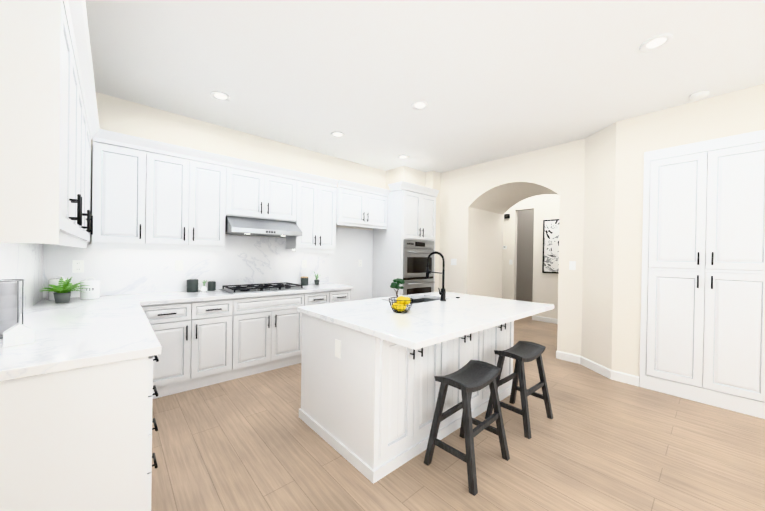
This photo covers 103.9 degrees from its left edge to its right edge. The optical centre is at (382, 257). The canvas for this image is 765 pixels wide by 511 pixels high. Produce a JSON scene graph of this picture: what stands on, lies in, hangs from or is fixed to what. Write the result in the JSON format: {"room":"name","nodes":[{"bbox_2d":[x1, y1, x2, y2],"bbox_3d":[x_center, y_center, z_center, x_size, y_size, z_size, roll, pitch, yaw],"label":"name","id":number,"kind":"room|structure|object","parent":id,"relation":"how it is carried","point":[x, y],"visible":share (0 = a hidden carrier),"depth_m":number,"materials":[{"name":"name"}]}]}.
{"room":"kitchen","nodes":[
{"label":"kitchen","id":0,"kind":"room"},
{"bbox_2d":[85,0,764,172],"bbox_3d":[2.655,-1.568,3.061,9.220,0.100,7.240,1,0,-42],"label":"ceiling","id":1,"kind":"structure","parent":0,"point":[489,80],"depth_m":2.42,"materials":[{"name":"white paint"}]},
{"bbox_2d":[210,91,230,101],"bbox_3d":[-1.586,-1.577,2.934,0.179,0.012,0.179,1,0,27],"label":"recessed light","id":2,"kind":"object","parent":1,"relation":"in","point":[220,96],"depth_m":2.93,"materials":[{"name":"white"}]},
{"bbox_2d":[331,132,344,137],"bbox_3d":[-0.569,-1.566,3.821,0.179,0.012,0.179,1,0,42],"label":"recessed light","id":3,"kind":"object","parent":1,"relation":"in","point":[335,134],"depth_m":3.82,"materials":[{"name":"white"}]},
{"bbox_2d":[398,155,408,158],"bbox_3d":[0.325,-1.557,4.651,0.179,0.012,0.179,1,0,27],"label":"recessed light","id":4,"kind":"object","parent":1,"relation":"in","point":[401,156],"depth_m":4.64,"materials":[{"name":"white"}]},
{"bbox_2d":[411,101,428,109],"bbox_3d":[0.381,-1.547,3.048,0.179,0.012,0.179,1,0,9],"label":"recessed light","id":5,"kind":"object","parent":1,"relation":"in","point":[417,105],"depth_m":3.05,"materials":[{"name":"white"}]},
{"bbox_2d":[639,33,673,51],"bbox_3d":[1.939,-1.518,2.122,0.179,0.012,0.179,1,0,24],"label":"recessed light","id":6,"kind":"object","parent":1,"relation":"in","point":[658,42],"depth_m":2.12,"materials":[{"name":"white"}]},
{"bbox_2d":[689,90,708,100],"bbox_3d":[2.929,-1.494,2.770,0.130,0.036,0.130,1,0,-42],"label":"smoke detector","id":7,"kind":"object","parent":1,"relation":"attached to","point":[699,95],"visible":1,"depth_m":2.75,"materials":[{"name":"white plastic"}]},
{"bbox_2d":[89,84,764,378],"bbox_3d":[2.595,-0.074,3.036,9.120,2.890,7.240,1,0,-42],"label":"wall","id":8,"kind":"structure","parent":0,"point":[588,192],"depth_m":3.85,"materials":[{"name":"white paint"}]},
{"bbox_2d":[0,243,47,313],"bbox_3d":[-2.260,0.137,1.805,0.012,0.503,2.280,1,0,-42],"label":"backsplash","id":9,"kind":"structure","parent":8,"relation":"attached to","point":[25,261],"depth_m":2.17,"materials":[{"name":"stone"}]},
{"bbox_2d":[0,0,99,247],"bbox_3d":[-2.079,-0.596,1.887,0.380,1.055,2.443,1,0,-42],"label":"upper cabinet","id":10,"kind":"object","parent":8,"relation":"attached to","point":[49,124],"visible":1,"depth_m":1.10,"materials":[{"name":"white wood"}]},
{"bbox_2d":[44,235,328,298],"bbox_3d":[-1.939,0.052,3.661,2.968,0.662,0.012,1,0,-42],"label":"backsplash","id":11,"kind":"structure","parent":8,"relation":"attached to","point":[239,260],"depth_m":3.39,"materials":[{"name":"stone"}]},
{"bbox_2d":[72,260,83,272],"bbox_3d":[-2.863,0.084,2.817,0.075,0.115,0.008,1,0,-42],"label":"electrical outlet","id":12,"kind":"object","parent":11,"relation":"attached to","point":[77,266],"visible":1,"depth_m":2.81,"materials":[{"name":"white plastic"}]},
{"bbox_2d":[175,260,182,270],"bbox_3d":[-2.271,0.090,3.347,0.075,0.115,0.010,1,0,-42],"label":"light switch","id":13,"kind":"object","parent":11,"relation":"attached to","point":[178,265],"visible":1,"depth_m":3.34,"materials":[{"name":"white plastic"}]},
{"bbox_2d":[92,129,338,252],"bbox_3d":[-1.713,-0.601,3.603,2.550,1.055,0.380,1,0,-42],"label":"upper cabinet","id":14,"kind":"object","parent":8,"relation":"attached to","point":[148,194],"visible":1,"depth_m":3.13,"materials":[{"name":"white wood"}]},
{"bbox_2d":[225,216,302,236],"bbox_3d":[-1.494,-0.373,3.708,0.830,0.202,0.523,1,0,-42],"label":"range hood","id":15,"kind":"object","parent":14,"relation":"attached to","point":[234,225],"visible":0.98,"depth_m":3.54,"materials":[{"name":"silver metal"}]},
{"bbox_2d":[329,227,372,300],"bbox_3d":[-0.506,0.417,4.944,0.891,1.790,0.028,1,0,-42],"label":"panel","id":16,"kind":"object","parent":8,"relation":"attached to","point":[353,247],"visible":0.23,"depth_m":4.97,"materials":[{"name":"white paint"}]},
{"bbox_2d":[336,179,389,228],"bbox_3d":[-0.381,-0.795,4.758,0.972,0.640,0.435,1,0,-42],"label":"upper cabinet","id":17,"kind":"object","parent":8,"relation":"attached to","point":[359,205],"visible":0.98,"depth_m":4.60,"materials":[{"name":"white wood"}]},
{"bbox_2d":[451,259,456,264],"bbox_3d":[1.254,0.077,5.282,0.010,0.115,0.115,1,0,-42],"label":"light switch","id":18,"kind":"object","parent":8,"relation":"attached to","point":[453,261],"visible":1,"depth_m":5.28,"materials":[{"name":"white plastic"}]},
{"bbox_2d":[532,315,557,323],"bbox_3d":[4.482,1.335,5.189,0.014,0.105,3.640,1,0,-42],"label":"baseboard","id":19,"kind":"structure","parent":8,"relation":"attached to","point":[537,318],"depth_m":6.33,"materials":[{"name":"white wood"}]},
{"bbox_2d":[542,219,559,273],"bbox_3d":[3.703,-0.230,6.055,0.038,1.120,0.855,1,0,-42],"label":"picture frame","id":20,"kind":"object","parent":8,"relation":"attached to","point":[550,262],"visible":0.29,"depth_m":6.24,"materials":[{"name":"white paper"}]},
{"bbox_2d":[556,351,566,358],"bbox_3d":[2.813,1.314,4.465,1.264,0.105,0.014,1,0,-42],"label":"baseboard","id":21,"kind":"structure","parent":8,"relation":"attached to","point":[559,354],"depth_m":4.01,"materials":[{"name":"white wood"}]},
{"bbox_2d":[569,261,575,269],"bbox_3d":[2.483,0.104,3.914,0.010,0.115,0.075,1,0,-42],"label":"light switch","id":22,"kind":"object","parent":8,"relation":"attached to","point":[572,265],"visible":1,"depth_m":3.91,"materials":[{"name":"white plastic"}]},
{"bbox_2d":[151,316,764,510],"bbox_3d":[2.610,1.421,3.078,9.220,0.100,7.240,1,0,-42],"label":"floor","id":23,"kind":"structure","parent":0,"point":[597,442],"depth_m":2.02,"materials":[{"name":"brown wood"}]},
{"bbox_2d":[0,355,155,510],"bbox_3d":[-1.462,0.881,1.364,0.620,0.876,0.495,1,0,-42],"label":"base cabinet","id":24,"kind":"object","parent":23,"relation":"on","point":[79,439],"depth_m":1.23,"materials":[{"name":"white wood"}]},
{"bbox_2d":[0,299,160,381],"bbox_3d":[-1.816,0.416,1.786,0.652,0.040,1.650,1,0,-42],"label":"countertop","id":25,"kind":"structure","parent":24,"relation":"on","point":[75,333],"depth_m":1.48,"materials":[{"name":"stone"}]},
{"bbox_2d":[0,279,23,338],"bbox_3d":[-1.898,0.254,1.506,0.126,0.281,0.126,1,0,-42],"label":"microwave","id":26,"kind":"object","parent":25,"relation":"on","point":[9,304],"visible":0.77,"depth_m":1.49,"materials":[{"name":"grey"}]},
{"bbox_2d":[3,323,33,346],"bbox_3d":[-1.683,0.352,1.386,0.056,0.095,0.090,1,0,36],"label":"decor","id":27,"kind":"object","parent":25,"relation":"on","point":[18,334],"visible":1,"depth_m":1.37,"materials":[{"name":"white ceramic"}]},
{"bbox_2d":[141,298,236,398],"bbox_3d":[-2.078,0.861,3.142,0.767,0.876,0.620,1,0,-42],"label":"base cabinet","id":28,"kind":"object","parent":23,"relation":"on","point":[206,343],"depth_m":2.93,"materials":[{"name":"white wood"}]},
{"bbox_2d":[233,293,304,378],"bbox_3d":[-1.486,0.867,3.674,0.825,0.876,0.620,1,0,-42],"label":"base cabinet","id":29,"kind":"object","parent":23,"relation":"on","point":[267,330],"depth_m":3.41,"materials":[{"name":"white wood"}]},
{"bbox_2d":[305,289,351,305],"bbox_3d":[-0.913,0.873,4.189,0.715,0.876,0.620,1,0,-42],"label":"base cabinet","id":30,"kind":"object","parent":23,"relation":"on","point":[314,298],"depth_m":3.94,"materials":[{"name":"white wood"}]},
{"bbox_2d":[32,283,353,306],"bbox_3d":[-1.725,0.407,3.430,2.983,0.040,0.652,1,0,-42],"label":"countertop","id":31,"kind":"structure","parent":30,"relation":"on","point":[180,296],"depth_m":3.04,"materials":[{"name":"stone"}]},
{"bbox_2d":[48,276,70,300],"bbox_3d":[-2.883,0.267,2.672,0.139,0.212,0.139,1,0,-42],"label":"canister","id":32,"kind":"object","parent":31,"relation":"on","point":[55,280],"visible":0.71,"depth_m":2.61,"materials":[{"name":"white ceramic"}]},
{"bbox_2d":[40,277,89,302],"bbox_3d":[-2.654,0.270,2.506,0.318,0.215,0.364,1,0,-42],"label":"fern plant","id":33,"kind":"object","parent":31,"relation":"on","point":[62,294],"visible":1,"depth_m":2.50,"materials":[{"name":"green plant"}]},
{"bbox_2d":[80,277,99,299],"bbox_3d":[-2.677,0.278,2.743,0.135,0.197,0.135,1,0,-42],"label":"canister","id":34,"kind":"object","parent":31,"relation":"on","point":[91,294],"visible":0.96,"depth_m":2.70,"materials":[{"name":"white ceramic"}]},
{"bbox_2d":[187,279,197,291],"bbox_3d":[-2.122,0.313,3.344,0.112,0.137,0.112,1,0,-42],"label":"canister","id":35,"kind":"object","parent":31,"relation":"on","point":[192,285],"visible":1,"depth_m":3.30,"materials":[{"name":"grey ceramic"}]},
{"bbox_2d":[201,280,206,291],"bbox_3d":[-1.988,0.313,3.342,0.079,0.141,0.069,1,0,-42],"label":"vase","id":36,"kind":"object","parent":31,"relation":"on","point":[203,288],"visible":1,"depth_m":3.32,"materials":[{"name":"white ceramic"}]},
{"bbox_2d":[208,281,215,290],"bbox_3d":[-1.987,0.330,3.485,0.082,0.105,0.082,1,0,-42],"label":"canister","id":37,"kind":"object","parent":31,"relation":"on","point":[211,285],"visible":1,"depth_m":3.45,"materials":[{"name":"grey ceramic"}]},
{"bbox_2d":[220,282,304,293],"bbox_3d":[-1.454,0.365,3.662,0.840,0.050,0.500,1,0,-42],"label":"cooktop","id":38,"kind":"object","parent":31,"relation":"in","point":[253,288],"visible":1,"depth_m":3.56,"materials":[{"name":"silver metal"}]},
{"bbox_2d":[301,276,307,285],"bbox_3d":[-1.107,0.331,4.249,0.106,0.121,0.106,1,0,-42],"label":"canister","id":39,"kind":"object","parent":31,"relation":"on","point":[304,280],"visible":0.98,"depth_m":4.20,"materials":[{"name":"grey ceramic"}]},
{"bbox_2d":[314,274,318,284],"bbox_3d":[-0.950,0.288,4.348,0.135,0.211,0.146,1,0,-42],"label":"grass plant","id":40,"kind":"object","parent":31,"relation":"on","point":[316,281],"visible":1,"depth_m":4.34,"materials":[{"name":"green plant"}]},
{"bbox_2d":[372,181,439,298],"bbox_3d":[0.374,0.069,5.226,0.931,2.510,0.775,1,0,-42],"label":"tall cabinet","id":41,"kind":"object","parent":23,"relation":"on","point":[411,211],"visible":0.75,"depth_m":4.94,"materials":[{"name":"white wood"}]},
{"bbox_2d":[403,239,434,294],"bbox_3d":[0.412,0.350,5.236,0.750,1.280,0.748,1,0,-42],"label":"wall oven","id":42,"kind":"object","parent":41,"relation":"in","point":[416,253],"visible":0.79,"depth_m":4.96,"materials":[{"name":"silver metal"}]},
{"bbox_2d":[299,313,513,483],"bbox_3d":[0.319,0.901,2.742,1.848,0.874,1.052,1,0,-42],"label":"kitchen island","id":43,"kind":"object","parent":23,"relation":"on","point":[367,408],"visible":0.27,"depth_m":2.04,"materials":[{"name":"white wood"}]},
{"bbox_2d":[297,291,553,349],"bbox_3d":[0.453,0.445,2.644,1.945,0.040,1.307,1,0,-42],"label":"island countertop","id":44,"kind":"structure","parent":43,"relation":"on","point":[416,326],"depth_m":2.21,"materials":[{"name":"stone"}]},
{"bbox_2d":[390,278,404,296],"bbox_3d":[0.124,0.297,2.482,0.142,0.248,0.086,1,0,-42],"label":"bonsai plant","id":45,"kind":"object","parent":44,"relation":"on","point":[394,284],"visible":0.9,"depth_m":2.46,"materials":[{"name":"green plant"}]},
{"bbox_2d":[389,296,412,312],"bbox_3d":[0.143,0.362,2.334,0.190,0.120,0.190,1,0,-42],"label":"fruit basket","id":46,"kind":"object","parent":44,"relation":"on","point":[400,304],"visible":1,"depth_m":2.31,"materials":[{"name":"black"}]},
{"bbox_2d":[395,298,435,303],"bbox_3d":[0.345,0.578,3.064,0.704,0.230,0.394,1,0,-42],"label":"sink","id":47,"kind":"object","parent":44,"relation":"in","point":[419,300],"visible":0.02,"depth_m":3.35,"materials":[{"name":"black metal"}]},
{"bbox_2d":[426,251,445,300],"bbox_3d":[0.519,0.180,3.003,0.109,0.488,0.248,1,0,-42],"label":"faucet","id":48,"kind":"object","parent":44,"relation":"on","point":[442,293],"visible":1,"depth_m":2.95,"materials":[{"name":"black metal"}]},
{"bbox_2d":[424,360,509,495],"bbox_3d":[0.567,1.045,1.982,0.477,0.603,0.379,1,0,-42],"label":"stool","id":49,"kind":"object","parent":23,"relation":"on","point":[469,378],"visible":1,"depth_m":1.92,"materials":[{"name":"black wood"}]},
{"bbox_2d":[485,341,552,438],"bbox_3d":[1.155,1.051,2.517,0.473,0.603,0.374,1,0,-42],"label":"stool","id":50,"kind":"object","parent":23,"relation":"on","point":[521,352],"visible":0.98,"depth_m":2.48,"materials":[{"name":"black wood"}]},
{"bbox_2d":[639,130,764,418],"bbox_3d":[3.244,0.138,3.005,0.613,2.487,0.914,1,0,-42],"label":"pantry cabinet","id":51,"kind":"object","parent":23,"relation":"on","point":[702,335],"visible":1,"depth_m":2.82,"materials":[{"name":"white wood"}]}
]}

